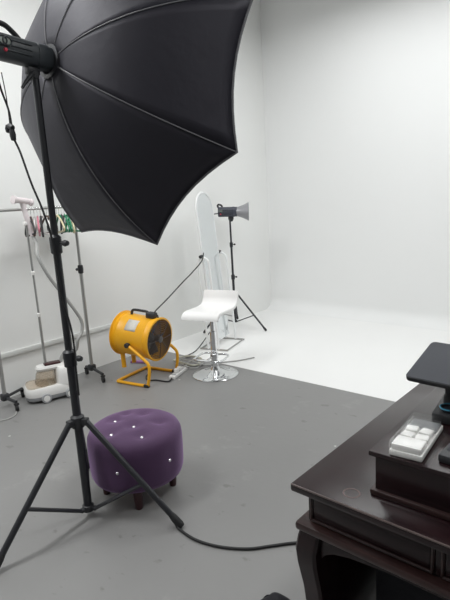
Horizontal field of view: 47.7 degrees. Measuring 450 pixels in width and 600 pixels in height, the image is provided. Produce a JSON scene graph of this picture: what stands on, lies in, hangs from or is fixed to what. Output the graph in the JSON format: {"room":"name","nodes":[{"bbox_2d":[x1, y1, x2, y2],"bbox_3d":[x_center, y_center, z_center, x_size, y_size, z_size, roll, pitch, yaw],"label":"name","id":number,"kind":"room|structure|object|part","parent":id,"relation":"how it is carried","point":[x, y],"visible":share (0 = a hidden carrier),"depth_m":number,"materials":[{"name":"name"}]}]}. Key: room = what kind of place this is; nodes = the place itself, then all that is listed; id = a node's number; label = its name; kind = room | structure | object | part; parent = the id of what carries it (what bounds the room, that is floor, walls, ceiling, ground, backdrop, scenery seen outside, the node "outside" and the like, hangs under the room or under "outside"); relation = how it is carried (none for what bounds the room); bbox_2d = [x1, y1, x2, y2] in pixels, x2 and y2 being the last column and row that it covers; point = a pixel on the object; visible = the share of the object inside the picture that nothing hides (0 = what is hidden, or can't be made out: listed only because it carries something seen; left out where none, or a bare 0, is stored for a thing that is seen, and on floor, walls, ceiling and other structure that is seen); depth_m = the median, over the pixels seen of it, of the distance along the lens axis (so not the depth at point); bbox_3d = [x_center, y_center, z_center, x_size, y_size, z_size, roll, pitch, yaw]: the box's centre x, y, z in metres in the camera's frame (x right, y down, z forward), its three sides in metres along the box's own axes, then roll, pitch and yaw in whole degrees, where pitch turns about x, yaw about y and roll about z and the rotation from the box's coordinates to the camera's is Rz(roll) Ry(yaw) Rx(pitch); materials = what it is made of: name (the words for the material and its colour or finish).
{"room":"studio","nodes":[
{"label":"studio","id":0,"kind":"room"},
{"bbox_2d":[0,0,271,400],"bbox_3d":[-2.115,-1.121,3.724,0.100,4.050,8.300,6,15,40],"label":"wall","id":1,"kind":"structure","parent":0,"point":[122,272],"depth_m":4.99,"materials":[{"name":"white paint"}]},
{"bbox_2d":[1,323,111,358],"bbox_3d":[-2.716,0.720,3.164,0.022,0.042,5.700,6,15,40],"label":"trim","id":2,"kind":"structure","parent":1,"relation":"attached to","point":[101,328],"depth_m":4.47,"materials":[{"name":"plastic"}]},
{"bbox_2d":[0,309,449,599],"bbox_3d":[0.837,1.224,1.778,7.500,0.100,8.250,6,15,40],"label":"floor","id":3,"kind":"structure","parent":0,"point":[247,437],"depth_m":3.08,"materials":[{"name":"grey paint"}]},
{"bbox_2d":[10,195,83,402],"bbox_3d":[-1.441,-0.012,4.107,0.531,1.649,0.291,-10,13,-28],"label":"steamer","id":4,"kind":"object","parent":3,"relation":"on","point":[50,382],"visible":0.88,"depth_m":4.11,"materials":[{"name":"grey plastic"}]},
{"bbox_3d":[-1.536,-0.605,3.965,0.073,0.221,0.042,-14,16,-43],"label":"handle","id":5,"kind":"part","parent":4,"relation":"part of","materials":[{"name":"white plastic"}]},
{"bbox_2d":[25,380,46,389],"bbox_3d":[-1.540,0.687,4.168,0.175,0.016,0.216,-10,13,-28],"label":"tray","id":6,"kind":"object","parent":4,"relation":"on","point":[33,384],"depth_m":4.10,"materials":[{"name":"beige plastic"}]},
{"bbox_3d":[-1.484,0.630,4.191,0.160,0.108,0.190,-10,13,-28],"label":"water tank","id":7,"kind":"part","parent":4,"relation":"part of","materials":[{"name":"plastic"}]},
{"bbox_2d":[25,392,65,401],"bbox_3d":[-1.460,0.768,4.229,0.372,0.033,0.244,-10,13,-28],"label":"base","id":8,"kind":"object","parent":4,"relation":"on","point":[47,397],"depth_m":4.08,"materials":[{"name":"grey plastic"}]},
{"bbox_3d":[-1.441,0.544,4.201,0.240,0.033,0.124,-10,13,-28],"label":"carry handle","id":9,"kind":"part","parent":4,"relation":"part of","materials":[{"name":"white plastic"}]},
{"bbox_2d":[0,206,105,410],"bbox_3d":[-1.489,0.023,4.168,0.376,1.562,0.903,6,15,40],"label":"clothes rack","id":10,"kind":"object","parent":3,"relation":"on","point":[4,396],"visible":0.89,"depth_m":4.42,"materials":[{"name":"grey metal"}]},
{"bbox_3d":[-1.769,0.327,3.940,0.031,0.910,0.031,6,15,40],"label":"post","id":11,"kind":"part","parent":10,"relation":"part of","materials":[{"name":"grey metal"}]},
{"bbox_2d":[25,209,35,236],"bbox_3d":[-1.555,-0.614,4.037,0.018,0.244,0.356,-11,14,-32],"label":"clothes hanger","id":12,"kind":"object","parent":10,"relation":"hanging from","point":[31,221],"visible":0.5,"depth_m":3.94,"materials":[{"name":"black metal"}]},
{"bbox_2d":[33,207,36,235],"bbox_3d":[-1.533,-0.634,4.094,0.021,0.230,0.358,-7,12,-17],"label":"clothes hanger","id":13,"kind":"object","parent":10,"relation":"hanging from","point":[34,218],"visible":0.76,"depth_m":4.06,"materials":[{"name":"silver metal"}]},
{"bbox_2d":[36,207,40,235],"bbox_3d":[-1.503,-0.626,4.093,0.016,0.247,0.356,-7,12,-19],"label":"clothes hanger","id":14,"kind":"object","parent":10,"relation":"hanging from","point":[38,224],"visible":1,"depth_m":3.98,"materials":[{"name":"pink plastic"}]},
{"bbox_2d":[39,206,43,236],"bbox_3d":[-1.501,-0.641,4.153,0.016,0.243,0.357,-7,12,-20],"label":"clothes hanger","id":15,"kind":"object","parent":10,"relation":"hanging from","point":[40,216],"visible":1,"depth_m":4.05,"materials":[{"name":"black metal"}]},
{"bbox_2d":[37,206,49,234],"bbox_3d":[-1.483,-0.647,4.159,0.019,0.234,0.358,-13,15,-39],"label":"clothes hanger","id":16,"kind":"object","parent":10,"relation":"hanging from","point":[42,206],"visible":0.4,"depth_m":4.14,"materials":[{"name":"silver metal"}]},
{"bbox_2d":[40,206,48,232],"bbox_3d":[-1.455,-0.652,4.170,0.016,0.234,0.358,-13,15,-39],"label":"clothes hanger","id":17,"kind":"object","parent":10,"relation":"hanging from","point":[43,220],"visible":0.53,"depth_m":4.21,"materials":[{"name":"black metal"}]},
{"bbox_2d":[55,206,64,232],"bbox_3d":[-1.388,-0.663,4.228,0.020,0.242,0.357,-10,13,-30],"label":"clothes hanger","id":18,"kind":"object","parent":10,"relation":"hanging from","point":[57,215],"visible":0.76,"depth_m":4.14,"materials":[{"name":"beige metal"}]},
{"bbox_2d":[56,205,66,232],"bbox_3d":[-1.381,-0.673,4.253,0.017,0.235,0.358,-10,13,-30],"label":"clothes hanger","id":19,"kind":"object","parent":10,"relation":"hanging from","point":[65,231],"visible":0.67,"depth_m":4.21,"materials":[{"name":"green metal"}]},
{"bbox_2d":[60,205,64,233],"bbox_3d":[-1.363,-0.667,4.254,0.020,0.247,0.355,-8,12,-22],"label":"clothes hanger","id":20,"kind":"object","parent":10,"relation":"hanging from","point":[60,205],"visible":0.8,"depth_m":4.25,"materials":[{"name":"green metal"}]},
{"bbox_2d":[63,213,70,232],"bbox_3d":[-1.350,-0.686,4.295,0.016,0.230,0.358,-9,12,-24],"label":"clothes hanger","id":21,"kind":"object","parent":10,"relation":"hanging from","point":[64,214],"visible":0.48,"depth_m":4.19,"materials":[{"name":"green plastic"}]},
{"bbox_2d":[65,214,72,231],"bbox_3d":[-1.334,-0.691,4.315,0.016,0.230,0.358,-9,12,-23],"label":"clothes hanger","id":22,"kind":"object","parent":10,"relation":"hanging from","point":[66,214],"visible":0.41,"depth_m":4.21,"materials":[{"name":"green plastic"}]},
{"bbox_3d":[-1.280,-0.532,4.403,0.025,0.550,0.025,6,15,40],"label":"post","id":23,"kind":"part","parent":10,"relation":"part of","materials":[{"name":"grey metal"}]},
{"bbox_3d":[-1.239,0.172,4.546,0.031,0.910,0.031,6,15,40],"label":"post","id":24,"kind":"part","parent":10,"relation":"part of","materials":[{"name":"grey metal"}]},
{"bbox_2d":[0,78,183,566],"bbox_3d":[-0.804,0.094,2.282,0.893,2.102,0.806,6,15,40],"label":"stand","id":25,"kind":"object","parent":3,"relation":"on","point":[77,421],"visible":0.93,"depth_m":2.39,"materials":[{"name":"black metal"}]},
{"bbox_2d":[0,20,54,88],"bbox_3d":[-0.851,-1.009,2.118,0.105,0.262,0.284,6,15,38],"label":"studio light","id":26,"kind":"object","parent":25,"relation":"on","point":[36,57],"visible":0.98,"depth_m":2.10,"materials":[{"name":"black plastic"}]},
{"bbox_3d":[-0.873,-1.027,2.015,0.006,0.031,0.053,6,11,39],"label":"control plate","id":27,"kind":"part","parent":26,"relation":"part of","materials":[{"name":"grey plastic"}]},
{"bbox_3d":[-0.898,-1.093,2.050,0.021,0.062,0.156,6,11,39],"label":"carry handle","id":28,"kind":"part","parent":26,"relation":"part of","materials":[{"name":"black plastic"}]},
{"bbox_3d":[-0.820,-0.917,2.125,0.021,0.074,0.079,3,13,30],"label":"tilt lever","id":29,"kind":"part","parent":26,"relation":"part of","materials":[{"name":"black plastic"}]},
{"bbox_2d":[20,0,252,244],"bbox_3d":[-0.598,-1.030,2.432,1.556,1.542,0.563,6,15,40],"label":"octagonal softbox","id":30,"kind":"object","parent":26,"relation":"attached to","point":[137,96],"visible":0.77,"depth_m":2.12,"materials":[{"name":"black fabric"}]},
{"bbox_3d":[-0.987,-1.120,2.624,0.168,0.610,0.818,-6,12,-14],"label":"fabric panel","id":31,"kind":"part","parent":30,"relation":"part of","materials":[{"name":"black fabric"}]},
{"bbox_3d":[-0.930,-0.726,2.699,0.242,0.750,0.835,-6,12,-11],"label":"fabric panel","id":32,"kind":"part","parent":30,"relation":"part of","materials":[{"name":"black fabric"}]},
{"bbox_3d":[-0.896,-1.480,2.583,0.696,0.746,0.438,6,7,39],"label":"fabric panel","id":33,"kind":"part","parent":30,"relation":"part of","materials":[{"name":"black fabric"}]},
{"bbox_3d":[-0.557,-1.456,2.306,0.616,0.722,0.438,6,7,39],"label":"fabric panel","id":34,"kind":"part","parent":30,"relation":"part of","materials":[{"name":"black fabric"}]},
{"bbox_3d":[-0.698,-0.645,2.475,0.616,0.775,0.344,6,15,40],"label":"fabric panel","id":35,"kind":"part","parent":30,"relation":"part of","materials":[{"name":"black fabric"}]},
{"bbox_3d":[-0.326,-1.376,2.086,0.802,0.628,0.363,-6,12,-15],"label":"fabric panel","id":36,"kind":"part","parent":30,"relation":"part of","materials":[{"name":"black fabric"}]},
{"bbox_3d":[-0.342,-0.625,2.215,0.741,0.799,0.316,4,14,32],"label":"fabric panel","id":37,"kind":"part","parent":30,"relation":"part of","materials":[{"name":"black fabric"}]},
{"bbox_3d":[-0.299,-0.906,2.102,0.861,0.610,0.129,-2,12,7],"label":"fabric panel","id":38,"kind":"part","parent":30,"relation":"part of","materials":[{"name":"black fabric"}]},
{"bbox_3d":[-0.878,0.889,2.329,0.029,0.527,0.471,6,15,40],"label":"leg","id":39,"kind":"part","parent":25,"relation":"part of","materials":[{"name":"black metal"}]},
{"bbox_2d":[0,72,79,395],"bbox_3d":[-0.876,-0.280,2.301,0.238,1.510,0.186,-9,13,-27],"label":"power cable","id":40,"kind":"object","parent":25,"relation":"hanging from","point":[9,128],"visible":1,"depth_m":2.25,"materials":[{"name":"black rubber"}]},
{"bbox_3d":[-0.961,-0.884,2.230,0.006,0.210,0.016,-2,12,6],"label":"thin cord","id":41,"kind":"part","parent":40,"relation":"part of","materials":[{"name":"black rubber"}]},
{"bbox_3d":[-0.724,-0.255,2.284,0.056,0.030,0.030,6,15,40],"label":"knob","id":42,"kind":"part","parent":25,"relation":"part of","materials":[{"name":"black plastic"}]},
{"bbox_3d":[-0.693,0.273,2.392,0.056,0.030,0.030,6,15,40],"label":"knob","id":43,"kind":"part","parent":25,"relation":"part of","materials":[{"name":"black plastic"}]},
{"bbox_3d":[-0.442,0.837,2.458,0.472,0.528,0.029,0,12,16],"label":"leg","id":44,"kind":"part","parent":25,"relation":"part of","materials":[{"name":"black metal"}]},
{"bbox_2d":[87,408,182,509],"bbox_3d":[-0.477,0.846,2.762,0.504,0.397,0.504,6,15,40],"label":"tufted ottoman","id":45,"kind":"object","parent":3,"relation":"on","point":[150,440],"visible":0.97,"depth_m":2.58,"materials":[{"name":"purple fabric"}]},
{"bbox_3d":[-0.445,1.016,2.614,0.054,0.120,0.054,6,15,40],"label":"leg","id":46,"kind":"part","parent":45,"relation":"part of","materials":[{"name":"brown wood"}]},
{"bbox_3d":[-0.291,0.967,2.811,0.054,0.120,0.054,6,15,40],"label":"leg","id":47,"kind":"part","parent":45,"relation":"part of","materials":[{"name":"brown wood"}]},
{"bbox_2d":[109,253,203,387],"bbox_3d":[-0.566,0.131,4.767,0.457,1.010,1.165,3,13,28],"label":"fan","id":48,"kind":"object","parent":3,"relation":"on","point":[149,336],"depth_m":4.40,"materials":[{"name":"yellow metal"}]},
{"bbox_3d":[-0.737,0.114,4.442,0.223,0.077,0.023,3,13,29],"label":"carry handle","id":49,"kind":"part","parent":48,"relation":"part of","materials":[{"name":"black plastic"}]},
{"bbox_2d":[147,319,170,358],"bbox_3d":[-0.565,0.340,4.399,0.037,0.352,0.353,3,13,29],"label":"grille","id":50,"kind":"object","parent":48,"relation":"attached to","point":[150,322],"depth_m":4.38,"materials":[{"name":"metal"}]},
{"bbox_3d":[-0.422,-0.178,4.741,0.048,0.413,0.948,3,13,27],"label":"fan power cord","id":51,"kind":"part","parent":48,"relation":"part of","materials":[{"name":"black rubber"}]},
{"bbox_2d":[146,366,187,381],"bbox_3d":[-0.550,0.645,4.593,0.318,0.067,0.344,1,12,19],"label":"power strip","id":52,"kind":"object","parent":3,"relation":"on","point":[179,370],"visible":0.94,"depth_m":4.53,"materials":[{"name":"white plastic"}]},
{"bbox_3d":[-0.419,0.656,4.590,0.058,0.032,0.270,1,12,21],"label":"casing","id":53,"kind":"part","parent":52,"relation":"part of","materials":[{"name":"white plastic"}]},
{"bbox_2d":[173,355,203,366],"bbox_3d":[-0.346,0.583,4.882,0.312,0.048,0.267,6,15,40],"label":"extension cord","id":54,"kind":"object","parent":3,"relation":"on","point":[199,358],"visible":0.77,"depth_m":4.84,"materials":[{"name":"white plastic"}]},
{"bbox_2d":[182,360,203,368],"bbox_3d":[-0.294,0.602,4.781,0.150,0.045,0.247,6,15,40],"label":"extension cord","id":55,"kind":"object","parent":3,"relation":"on","point":[193,360],"visible":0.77,"depth_m":4.74,"materials":[{"name":"grey plastic"}]},
{"bbox_2d":[188,332,209,354],"bbox_3d":[-0.156,0.292,5.468,0.060,0.365,1.021,3,13,27],"label":"power cord","id":56,"kind":"object","parent":3,"relation":"on","point":[209,332],"visible":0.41,"depth_m":5.21,"materials":[{"name":"black rubber"}]},
{"bbox_2d":[181,290,238,381],"bbox_3d":[-0.108,0.308,4.468,0.410,0.727,0.459,2,13,26],"label":"bar stool","id":57,"kind":"object","parent":3,"relation":"on","point":[215,304],"visible":1,"depth_m":4.47,"materials":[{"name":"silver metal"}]},
{"bbox_2d":[180,357,254,364],"bbox_3d":[-0.066,0.569,4.838,0.714,0.061,0.124,-4,12,-4],"label":"cable","id":58,"kind":"object","parent":3,"relation":"on","point":[251,357],"visible":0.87,"depth_m":4.84,"materials":[{"name":"grey rubber"}]},
{"bbox_2d":[195,191,243,350],"bbox_3d":[-0.071,-0.313,5.284,0.320,1.611,0.464,2,13,25],"label":"mirror","id":59,"kind":"object","parent":3,"relation":"on","point":[204,211],"visible":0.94,"depth_m":5.27,"materials":[{"name":"mirror"}]},
{"bbox_3d":[-0.133,-0.348,5.306,0.145,1.544,0.382,2,13,25],"label":"frame","id":60,"kind":"part","parent":59,"relation":"part of","materials":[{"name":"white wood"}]},
{"bbox_3d":[-0.133,-0.344,5.307,0.131,1.530,0.360,2,13,25],"label":"mirror panel","id":61,"kind":"part","parent":59,"relation":"part of","materials":[{"name":"clear glass"}]},
{"bbox_3d":[-0.025,0.467,5.443,0.320,0.018,0.438,2,13,25],"label":"floor frame","id":62,"kind":"part","parent":59,"relation":"part of","materials":[{"name":"grey metal"}]},
{"bbox_2d":[203,221,266,332],"bbox_3d":[0.143,-0.284,5.896,0.687,1.283,0.748,6,15,40],"label":"stand","id":63,"kind":"object","parent":3,"relation":"on","point":[233,276],"visible":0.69,"depth_m":5.93,"materials":[{"name":"black metal"}]},
{"bbox_2d":[214,202,248,221],"bbox_3d":[0.051,-1.006,5.823,0.441,0.217,0.213,-1,12,4],"label":"studio light","id":64,"kind":"object","parent":63,"relation":"on","point":[242,211],"visible":0.95,"depth_m":5.77,"materials":[{"name":"black plastic"}]},
{"bbox_3d":[0.201,-1.011,5.812,0.140,0.213,0.213,-1,12,4],"label":"reflector dish","id":65,"kind":"part","parent":64,"relation":"part of","materials":[{"name":"silver metal"}]},
{"bbox_3d":[0.303,0.133,5.923,0.402,0.432,0.021,5,14,35],"label":"leg","id":66,"kind":"part","parent":63,"relation":"part of","materials":[{"name":"black metal"}]},
{"bbox_2d":[175,525,296,549],"bbox_3d":[0.417,1.083,2.252,1.380,0.035,0.138,-1,12,13],"label":"cable","id":67,"kind":"object","parent":3,"relation":"on","point":[178,528],"visible":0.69,"depth_m":2.28,"materials":[{"name":"black rubber"}]},
{"bbox_2d":[261,592,289,599],"bbox_3d":[0.186,1.112,1.695,0.247,0.226,0.205,6,15,40],"label":"cloth bag","id":68,"kind":"object","parent":3,"relation":"on","point":[275,595],"visible":1,"depth_m":1.71,"materials":[{"name":"black fabric"}]},
{"bbox_2d":[291,383,449,599],"bbox_3d":[0.980,0.837,1.496,1.155,0.753,1.045,7,15,42],"label":"writing desk","id":69,"kind":"object","parent":3,"relation":"on","point":[347,532],"visible":0.73,"depth_m":1.40,"materials":[{"name":"brown wood"}]},
{"bbox_3d":[0.271,0.948,1.520,0.082,0.608,0.082,7,15,42],"label":"leg","id":70,"kind":"part","parent":69,"relation":"part of","materials":[{"name":"brown wood"}]},
{"bbox_3d":[0.587,0.819,1.855,0.018,0.500,0.873,7,15,42],"label":"panel","id":71,"kind":"part","parent":69,"relation":"part of","materials":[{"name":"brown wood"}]},
{"bbox_3d":[0.372,0.600,1.326,0.325,0.062,0.008,7,15,42],"label":"drawer","id":72,"kind":"part","parent":69,"relation":"part of","materials":[{"name":"brown wood"}]},
{"bbox_3d":[0.966,0.600,1.448,1.143,0.026,1.031,7,15,42],"label":"waist moulding","id":73,"kind":"part","parent":69,"relation":"part of","materials":[{"name":"brown wood"}]},
{"bbox_2d":[369,387,449,520],"bbox_3d":[0.898,0.431,1.306,0.836,0.128,0.630,6,15,40],"label":"desktop riser","id":74,"kind":"object","parent":69,"relation":"on","point":[424,486],"visible":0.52,"depth_m":1.29,"materials":[{"name":"brown wood"}]},
{"bbox_3d":[0.895,0.376,1.295,0.836,0.015,0.630,6,15,40],"label":"lid","id":75,"kind":"part","parent":74,"relation":"part of","materials":[{"name":"brown wood"}]},
{"bbox_3d":[0.902,0.486,1.317,0.830,0.016,0.624,6,15,40],"label":"moulding","id":76,"kind":"part","parent":74,"relation":"part of","materials":[{"name":"brown wood"}]},
{"bbox_2d":[389,418,442,461],"bbox_3d":[0.511,0.360,1.352,0.082,0.038,0.205,5,14,36],"label":"case","id":77,"kind":"object","parent":74,"relation":"on","point":[414,443],"visible":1,"depth_m":1.31,"materials":[{"name":"white plastic"}]},
{"bbox_2d":[406,342,449,424],"bbox_3d":[0.731,0.253,1.458,0.371,0.178,0.225,6,15,40],"label":"monitor","id":78,"kind":"object","parent":74,"relation":"on","point":[432,368],"visible":0.98,"depth_m":1.50,"materials":[{"name":"black plastic"}]},
{"bbox_2d":[439,403,449,412],"bbox_3d":[0.646,0.312,1.464,0.056,0.013,0.056,6,15,40],"label":"dish","id":79,"kind":"object","parent":78,"relation":"on","point":[445,407],"visible":1,"depth_m":1.48,"materials":[{"name":"blue ceramic"}]},
{"bbox_2d":[438,443,449,464],"bbox_3d":[0.607,0.385,1.238,0.140,0.024,0.100,8,16,43],"label":"card reader","id":80,"kind":"object","parent":74,"relation":"on","point":[444,455],"visible":1,"depth_m":1.24,"materials":[{"name":"black plastic"}]},
{"bbox_3d":[0.640,0.633,1.087,0.325,0.062,0.008,7,15,42],"label":"drawer","id":81,"kind":"part","parent":69,"relation":"part of","materials":[{"name":"brown wood"}]},
{"bbox_2d":[260,0,449,331],"bbox_3d":[3.325,-1.535,4.316,7.350,4.100,0.280,6,15,40],"label":"wall","id":82,"kind":"structure","parent":0,"point":[356,92],"depth_m":5.87,"materials":[{"name":"white paint"}]}
]}

